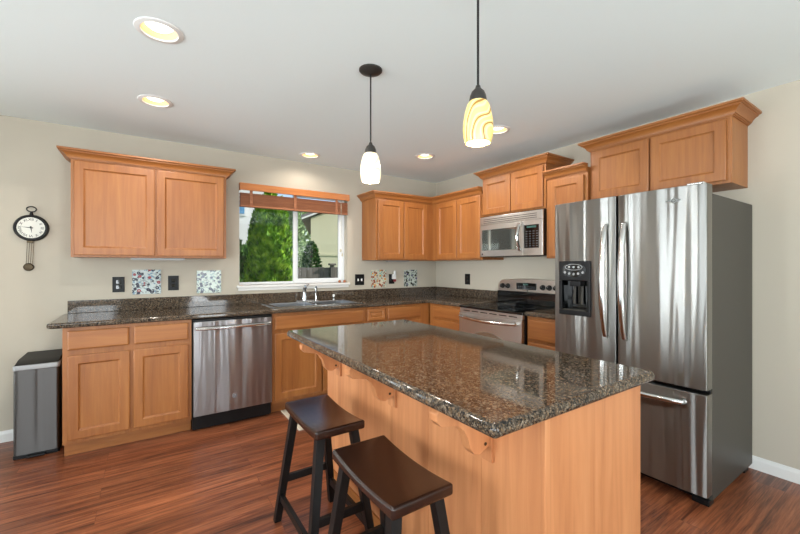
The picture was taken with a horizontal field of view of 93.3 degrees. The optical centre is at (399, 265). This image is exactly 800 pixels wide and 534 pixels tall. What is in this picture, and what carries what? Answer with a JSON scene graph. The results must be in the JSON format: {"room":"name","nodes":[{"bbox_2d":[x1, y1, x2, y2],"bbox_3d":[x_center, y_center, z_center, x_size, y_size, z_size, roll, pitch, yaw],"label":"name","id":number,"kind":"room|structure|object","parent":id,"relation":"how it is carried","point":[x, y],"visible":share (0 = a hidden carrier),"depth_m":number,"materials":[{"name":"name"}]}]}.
{"room":"kitchen","nodes":[
{"label":"kitchen","id":0,"kind":"room"},
{"bbox_2d":[0,115,435,430],"bbox_3d":[-2.126,0.065,3.446,6.500,2.685,0.150,0,0,-34],"label":"wall","id":1,"kind":"structure","parent":0,"point":[33,172],"depth_m":3.02,"materials":[{"name":"beige paint"}]},
{"bbox_2d":[0,429,12,442],"bbox_3d":[-3.628,1.266,2.337,2.470,0.082,0.014,0,0,-34],"label":"baseboard","id":2,"kind":"structure","parent":1,"relation":"attached to","point":[7,435],"depth_m":2.81,"materials":[{"name":"white paint"}]},
{"bbox_2d":[13,206,49,270],"bbox_3d":[-2.809,-0.208,2.877,0.202,0.495,0.033,0,0,-34],"label":"wall clock","id":3,"kind":"object","parent":1,"relation":"attached to","point":[30,228],"visible":1,"depth_m":2.87,"materials":[{"name":"black metal"}]},
{"bbox_2d":[112,277,124,291],"bbox_3d":[-2.373,0.158,3.184,0.084,0.129,0.008,0,0,-34],"label":"outlet","id":4,"kind":"object","parent":1,"relation":"attached to","point":[118,283],"visible":1,"depth_m":3.18,"materials":[{"name":"black plastic"}]},
{"bbox_2d":[56,145,235,258],"bbox_3d":[-2.049,-0.459,3.166,1.185,0.788,0.396,0,0,-34],"label":"upper cabinet","id":5,"kind":"object","parent":1,"relation":"attached to","point":[123,205],"visible":1,"depth_m":3.00,"materials":[{"name":"brown wood"}]},
{"bbox_2d":[131,258,184,259],"bbox_3d":[-2.017,-0.056,3.158,0.380,0.016,0.050,0,0,-34],"label":"light","id":6,"kind":"object","parent":5,"relation":"attached to","point":[131,258],"visible":0.94,"depth_m":3.13,"materials":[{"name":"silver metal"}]},
{"bbox_2d":[132,270,160,294],"bbox_3d":[-2.208,0.140,3.294,0.208,0.213,0.010,0,0,-34],"label":"decorative tile","id":7,"kind":"structure","parent":1,"relation":"attached to","point":[143,281],"depth_m":3.29,"materials":[{"name":"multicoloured tile"}]},
{"bbox_2d":[168,276,178,289],"bbox_3d":[-2.043,0.154,3.406,0.083,0.131,0.008,0,0,-34],"label":"outlet","id":8,"kind":"object","parent":1,"relation":"attached to","point":[173,281],"visible":1,"depth_m":3.40,"materials":[{"name":"black plastic"}]},
{"bbox_2d":[197,270,220,292],"bbox_3d":[-1.803,0.149,3.566,0.208,0.212,0.010,0,0,-34],"label":"decorative tile","id":9,"kind":"structure","parent":1,"relation":"attached to","point":[208,281],"depth_m":3.56,"materials":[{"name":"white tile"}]},
{"bbox_2d":[68,286,436,313],"bbox_3d":[-1.072,0.329,4.049,3.773,0.101,0.020,0,0,-34],"label":"backsplash","id":10,"kind":"structure","parent":1,"relation":"attached to","point":[103,305],"depth_m":3.63,"materials":[{"name":"brown stone"}]},
{"bbox_2d":[237,195,349,290],"bbox_3d":[-1.128,-0.279,4.093,1.222,1.052,0.180,0,0,-34],"label":"window","id":11,"kind":"structure","parent":1,"relation":"in","point":[319,282],"depth_m":4.14,"materials":[{"name":"white plastic"}]},
{"bbox_2d":[239,182,349,255],"bbox_3d":[-1.093,-0.462,4.044,1.182,0.707,0.090,0,0,-34],"label":"window blind","id":12,"kind":"object","parent":11,"relation":"attached to","point":[250,200],"visible":1,"depth_m":3.99,"materials":[{"name":"orange wood"}]},
{"bbox_2d":[355,274,363,284],"bbox_3d":[-0.474,0.163,4.455,0.120,0.128,0.016,0,0,-34],"label":"light switch","id":13,"kind":"object","parent":1,"relation":"attached to","point":[359,278],"visible":1,"depth_m":4.46,"materials":[{"name":"black plastic"}]},
{"bbox_2d":[371,270,385,287],"bbox_3d":[-0.259,0.156,4.604,0.210,0.216,0.010,0,0,-34],"label":"decorative tile","id":14,"kind":"structure","parent":1,"relation":"attached to","point":[378,277],"depth_m":4.60,"materials":[{"name":"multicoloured tile"}]},
{"bbox_2d":[389,274,393,283],"bbox_3d":[-0.104,0.163,4.709,0.080,0.122,0.008,0,0,-34],"label":"outlet","id":15,"kind":"object","parent":1,"relation":"attached to","point":[391,281],"visible":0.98,"depth_m":4.70,"materials":[{"name":"black plastic"}]},
{"bbox_2d":[392,271,395,281],"bbox_3d":[-0.074,0.128,4.701,0.050,0.138,0.036,0,0,-34],"label":"air freshener","id":16,"kind":"object","parent":15,"relation":"attached to","point":[394,272],"visible":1,"depth_m":4.69,"materials":[{"name":"white plastic"}]},
{"bbox_2d":[357,190,432,260],"bbox_3d":[0.100,-0.447,4.610,1.199,0.763,0.396,0,0,-34],"label":"upper cabinet","id":17,"kind":"object","parent":1,"relation":"attached to","point":[395,226],"visible":0.86,"depth_m":4.37,"materials":[{"name":"brown wood"}]},
{"bbox_2d":[386,260,408,261],"bbox_3d":[-0.029,-0.056,4.494,0.310,0.016,0.050,0,0,-34],"label":"light","id":18,"kind":"object","parent":17,"relation":"attached to","point":[386,260],"visible":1,"depth_m":4.46,"materials":[{"name":"silver metal"}]},
{"bbox_2d":[404,270,416,286],"bbox_3d":[0.136,0.158,4.869,0.206,0.213,0.010,0,0,-34],"label":"decorative tile","id":19,"kind":"structure","parent":1,"relation":"attached to","point":[410,276],"depth_m":4.86,"materials":[{"name":"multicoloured tile"}]},
{"bbox_2d":[0,0,799,182],"bbox_3d":[-0.272,-1.198,0.686,6.200,0.160,6.500,0,0,-34],"label":"ceiling","id":20,"kind":"structure","parent":0,"point":[280,79],"depth_m":2.12,"materials":[{"name":"white paint"}]},
{"bbox_2d":[137,94,172,107],"bbox_3d":[-1.660,-1.159,2.564,0.206,0.098,0.206,0,0,-34],"label":"recessed light","id":21,"kind":"object","parent":20,"relation":"in","point":[152,100],"visible":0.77,"depth_m":2.58,"materials":[{"name":"white plastic"}]},
{"bbox_2d":[133,17,183,43],"bbox_3d":[-1.144,-1.159,1.796,0.206,0.098,0.206,0,0,-34],"label":"recessed light","id":22,"kind":"object","parent":20,"relation":"in","point":[156,29],"visible":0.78,"depth_m":1.80,"materials":[{"name":"white plastic"}]},
{"bbox_2d":[300,152,319,157],"bbox_3d":[-0.907,-1.159,3.809,0.206,0.098,0.206,0,0,-34],"label":"recessed light","id":23,"kind":"object","parent":20,"relation":"in","point":[303,154],"visible":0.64,"depth_m":3.84,"materials":[{"name":"white plastic"}]},
{"bbox_2d":[359,64,381,183],"bbox_3d":[-0.167,-0.798,2.154,0.132,0.640,0.132,0,0,-34],"label":"pendant lamp","id":24,"kind":"object","parent":20,"relation":"hanging from","point":[370,170],"visible":1,"depth_m":2.12,"materials":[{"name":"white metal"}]},
{"bbox_2d":[415,153,434,158],"bbox_3d":[0.253,-1.159,3.849,0.206,0.098,0.206,0,0,-34],"label":"recessed light","id":25,"kind":"object","parent":20,"relation":"in","point":[422,155],"visible":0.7,"depth_m":3.87,"materials":[{"name":"white plastic"}]},
{"bbox_2d":[463,0,493,146],"bbox_3d":[0.304,-0.798,1.473,0.132,0.640,0.132,0,0,-34],"label":"pendant lamp","id":26,"kind":"object","parent":20,"relation":"hanging from","point":[478,127],"visible":1,"depth_m":1.44,"materials":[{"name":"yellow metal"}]},
{"bbox_2d":[493,125,510,134],"bbox_3d":[0.802,-1.159,3.104,0.206,0.098,0.206,0,0,-34],"label":"recessed light","id":27,"kind":"object","parent":20,"relation":"in","point":[498,129],"visible":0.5,"depth_m":3.13,"materials":[{"name":"white plastic"}]},
{"bbox_2d":[0,410,799,533],"bbox_3d":[-0.159,1.357,2.087,4.450,0.100,4.300,0,0,-34],"label":"floor","id":28,"kind":"structure","parent":0,"point":[223,478],"depth_m":2.16,"materials":[{"name":"laminate"}]},
{"bbox_2d":[13,349,61,459],"bbox_3d":[-2.590,0.976,2.734,0.241,0.662,0.395,0,0,-34],"label":"trash can","id":29,"kind":"object","parent":28,"relation":"on","point":[37,375],"visible":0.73,"depth_m":2.60,"materials":[{"name":"silver metal"}]},
{"bbox_2d":[62,319,191,455],"bbox_3d":[-2.110,0.862,2.985,0.761,0.890,0.630,0,0,-34],"label":"base cabinet","id":30,"kind":"object","parent":28,"relation":"on","point":[122,383],"visible":0.97,"depth_m":2.71,"materials":[{"name":"brown wood"}]},
{"bbox_2d":[191,314,271,429],"bbox_3d":[-1.511,0.864,3.330,0.605,0.882,0.688,0,0,-34],"label":"dishwasher","id":31,"kind":"object","parent":28,"relation":"on","point":[232,356],"visible":1,"depth_m":3.08,"materials":[{"name":"silver metal"}]},
{"bbox_2d":[281,409,303,430],"bbox_3d":[-0.621,1.302,3.397,0.755,0.010,0.490,0,0,-34],"label":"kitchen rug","id":32,"kind":"object","parent":28,"relation":"on","point":[284,412],"visible":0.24,"depth_m":3.27,"materials":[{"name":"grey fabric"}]},
{"bbox_2d":[271,307,364,411],"bbox_3d":[-0.897,0.862,3.799,0.924,0.890,0.630,0,0,-34],"label":"base cabinet","id":33,"kind":"object","parent":28,"relation":"on","point":[297,374],"visible":0.48,"depth_m":3.42,"materials":[{"name":"brown wood"}]},
{"bbox_2d":[273,394,373,533],"bbox_3d":[-0.374,1.003,1.825,0.333,0.608,0.503,0,0,-34],"label":"bar stool","id":34,"kind":"object","parent":28,"relation":"on","point":[321,417],"visible":0.95,"depth_m":1.76,"materials":[{"name":"brown wood"}]},
{"bbox_2d":[365,306,384,322],"bbox_3d":[-0.414,0.862,4.124,0.239,0.890,0.630,0,0,-34],"label":"base cabinet","id":35,"kind":"object","parent":28,"relation":"on","point":[372,314],"visible":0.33,"depth_m":3.86,"materials":[{"name":"brown wood"}]},
{"bbox_2d":[328,435,452,533],"bbox_3d":[-0.044,1.003,1.327,0.333,0.608,0.503,0,0,-34],"label":"bar stool","id":36,"kind":"object","parent":28,"relation":"on","point":[394,482],"visible":1,"depth_m":1.28,"materials":[{"name":"black wood"}]},
{"bbox_2d":[385,303,429,324],"bbox_3d":[0.174,0.862,4.519,1.176,0.890,0.630,0,0,-34],"label":"base cabinet","id":37,"kind":"object","parent":28,"relation":"on","point":[420,313],"visible":0.16,"depth_m":4.11,"materials":[{"name":"brown wood"}]},
{"bbox_2d":[46,286,501,328],"bbox_3d":[-0.762,0.347,3.566,3.798,0.138,1.167,0,0,-34],"label":"countertop","id":38,"kind":"structure","parent":37,"relation":"on","point":[81,313],"depth_m":3.47,"materials":[{"name":"brown stone"}]},
{"bbox_2d":[295,283,313,301],"bbox_3d":[-0.961,0.279,3.900,0.190,0.186,0.212,0,0,-34],"label":"faucet","id":39,"kind":"object","parent":38,"relation":"on","point":[304,297],"visible":1,"depth_m":3.94,"materials":[{"name":"silver metal"}]},
{"bbox_2d":[261,299,362,307],"bbox_3d":[-0.878,0.461,3.803,0.890,0.177,0.480,0,0,-34],"label":"sink","id":40,"kind":"object","parent":38,"relation":"in","point":[336,301],"visible":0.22,"depth_m":3.83,"materials":[{"name":"silver metal"}]},
{"bbox_2d":[314,286,317,300],"bbox_3d":[-0.891,0.293,4.015,0.036,0.158,0.068,0,0,-24],"label":"sprayer","id":41,"kind":"object","parent":40,"relation":"on","point":[315,288],"visible":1,"depth_m":4.02,"materials":[{"name":"silver metal"}]},
{"bbox_2d":[430,303,460,330],"bbox_3d":[0.729,0.862,4.187,0.630,0.890,0.532,0,0,-34],"label":"base cabinet","id":42,"kind":"object","parent":28,"relation":"on","point":[444,316],"visible":0.21,"depth_m":4.00,"materials":[{"name":"brown wood"}]},
{"bbox_2d":[300,343,639,533],"bbox_3d":[0.121,0.870,1.841,0.820,0.874,1.582,0,0,-34],"label":"kitchen island","id":43,"kind":"object","parent":28,"relation":"on","point":[577,471],"visible":0.42,"depth_m":1.29,"materials":[{"name":"brown wood"}]},
{"bbox_2d":[287,319,654,438],"bbox_3d":[0.133,0.413,1.858,0.875,0.040,1.661,0,0,-34],"label":"island countertop","id":44,"kind":"structure","parent":43,"relation":"on","point":[497,388],"depth_m":1.42,"materials":[{"name":"brown stone"}]},
{"bbox_2d":[459,279,554,344],"bbox_3d":[1.034,0.721,3.606,0.715,1.173,0.766,0,0,-34],"label":"range","id":45,"kind":"object","parent":28,"relation":"on","point":[506,321],"visible":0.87,"depth_m":3.56,"materials":[{"name":"silver metal"}]},
{"bbox_2d":[459,302,554,314],"bbox_3d":[1.032,0.401,3.604,0.550,0.023,0.766,0,0,-34],"label":"cooktop","id":46,"kind":"object","parent":45,"relation":"in","point":[496,308],"depth_m":3.54,"materials":[{"name":"black glass"}]},
{"bbox_2d":[527,316,554,350],"bbox_3d":[1.410,0.862,3.173,0.630,0.890,0.363,0,0,-34],"label":"base cabinet","id":47,"kind":"object","parent":28,"relation":"on","point":[540,331],"visible":0.14,"depth_m":3.03,"materials":[{"name":"brown wood"}]},
{"bbox_2d":[525,309,554,319],"bbox_3d":[1.405,0.347,3.169,0.643,0.138,0.367,0,0,-34],"label":"countertop","id":48,"kind":"structure","parent":47,"relation":"on","point":[548,313],"depth_m":3.07,"materials":[{"name":"brown stone"}]},
{"bbox_2d":[555,181,751,506],"bbox_3d":[1.662,0.426,2.565,0.874,1.762,0.902,0,0,-34],"label":"refrigerator","id":49,"kind":"object","parent":28,"relation":"on","point":[659,281],"visible":0.83,"depth_m":2.21,"materials":[{"name":"grey metal"}]},
{"bbox_2d":[436,80,799,469],"bbox_3d":[2.405,0.065,2.394,0.150,2.685,6.650,0,0,-34],"label":"wall","id":50,"kind":"structure","parent":0,"point":[773,190],"depth_m":2.38,"materials":[{"name":"beige paint"}]},
{"bbox_2d":[436,287,496,299],"bbox_3d":[0.811,0.329,4.611,0.020,0.101,1.146,0,0,-34],"label":"backsplash","id":51,"kind":"structure","parent":50,"relation":"attached to","point":[474,293],"depth_m":4.57,"materials":[{"name":"brown stone"}]},
{"bbox_2d":[465,274,469,284],"bbox_3d":[0.822,0.163,4.608,0.008,0.129,0.087,0,0,-34],"label":"outlet","id":52,"kind":"object","parent":50,"relation":"attached to","point":[467,276],"visible":1,"depth_m":4.60,"materials":[{"name":"black plastic"}]},
{"bbox_2d":[432,186,503,260],"bbox_3d":[0.740,-0.447,4.380,0.396,0.763,0.836,0,0,-34],"label":"upper cabinet","id":53,"kind":"object","parent":50,"relation":"attached to","point":[457,215],"visible":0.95,"depth_m":4.23,"materials":[{"name":"brown wood"}]},
{"bbox_2d":[473,152,573,216],"bbox_3d":[1.185,-0.742,3.718,0.396,0.467,0.888,0,0,-34],"label":"upper cabinet","id":54,"kind":"object","parent":50,"relation":"attached to","point":[520,185],"visible":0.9,"depth_m":3.56,"materials":[{"name":"brown wood"}]},
{"bbox_2d":[480,208,546,257],"bbox_3d":[1.165,-0.298,3.694,0.454,0.414,0.748,0,0,-34],"label":"microwave","id":55,"kind":"object","parent":54,"relation":"attached to","point":[524,233],"visible":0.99,"depth_m":3.54,"materials":[{"name":"silver metal"}]},
{"bbox_2d":[542,162,589,258],"bbox_3d":[1.504,-0.443,3.244,0.396,0.756,0.374,0,0,-34],"label":"upper cabinet","id":56,"kind":"object","parent":50,"relation":"attached to","point":[569,183],"visible":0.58,"depth_m":3.18,"materials":[{"name":"brown wood"}]},
{"bbox_2d":[578,97,761,199],"bbox_3d":[1.869,-0.747,2.727,0.366,0.477,1.020,0,0,-34],"label":"upper cabinet","id":57,"kind":"object","parent":50,"relation":"attached to","point":[709,144],"visible":0.94,"depth_m":2.52,"materials":[{"name":"brown wood"}]},
{"bbox_2d":[749,455,799,483],"bbox_3d":[2.945,1.266,1.443,0.014,0.082,4.170,0,0,-34],"label":"baseboard","id":58,"kind":"structure","parent":50,"relation":"attached to","point":[785,472],"depth_m":2.34,"materials":[{"name":"white paint"}]},
{"label":"outside","id":59,"kind":"structure","parent":0,"visible":0},
{"bbox_3d":[-7.213,2.057,18.370,30.000,0.300,29.400,0,0,-34],"label":"lawn","id":60,"kind":"structure","parent":59,"visible":0},
{"bbox_2d":[239,239,247,281],"bbox_3d":[-2.989,0.698,6.924,0.760,2.418,0.736,0,0,-7],"label":"shrub","id":61,"kind":"object","parent":60,"relation":"on","point":[243,250],"visible":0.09,"depth_m":6.79,"materials":[{"name":"green plant"}]},
{"bbox_2d":[239,190,263,243],"bbox_3d":[-9.055,-1.793,13.760,7.400,7.400,5.800,0,0,-34],"label":"house","id":62,"kind":"structure","parent":60,"relation":"on","point":[245,214],"depth_m":13.19,"materials":[{"name":"white"}]},
{"bbox_2d":[242,192,292,281],"bbox_3d":[-2.210,0.298,6.433,0.902,3.218,0.895,0,0,-34],"label":"evergreen tree","id":63,"kind":"object","parent":60,"relation":"on","point":[269,244],"visible":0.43,"depth_m":6.17,"materials":[{"name":"green plant"}]},
{"bbox_2d":[287,211,306,267],"bbox_3d":[-3.403,-0.064,11.656,1.093,3.942,1.057,0,0,-9],"label":"leafy tree","id":64,"kind":"object","parent":60,"relation":"on","point":[301,244],"visible":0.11,"depth_m":11.53,"materials":[{"name":"green plant"}]},
{"bbox_2d":[291,212,310,263],"bbox_3d":[-6.197,-0.861,22.553,3.676,5.536,3.814,0,0,-34],"label":"leafy tree","id":65,"kind":"object","parent":60,"relation":"on","point":[307,236],"visible":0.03,"depth_m":21.73,"materials":[{"name":"green plant"}]},
{"bbox_2d":[301,240,321,267],"bbox_3d":[-2.560,0.583,10.905,0.713,2.648,0.712,0,0,-34],"label":"leafy bush","id":66,"kind":"object","parent":60,"relation":"on","point":[308,260],"visible":0.34,"depth_m":10.78,"materials":[{"name":"green plant"}]},
{"bbox_2d":[298,213,337,267],"bbox_3d":[-1.377,-0.643,18.267,9.534,5.100,6.480,0,0,-34],"label":"house","id":67,"kind":"structure","parent":60,"relation":"on","point":[322,228],"depth_m":13.82,"materials":[{"name":"beige"}]},
{"bbox_2d":[298,263,337,278],"bbox_3d":[-2.872,0.922,8.860,5.800,1.970,0.150,0,0,-34],"label":"wooden fence","id":68,"kind":"object","parent":60,"relation":"on","point":[315,272],"visible":0.09,"depth_m":9.45,"materials":[{"name":"grey wood"}]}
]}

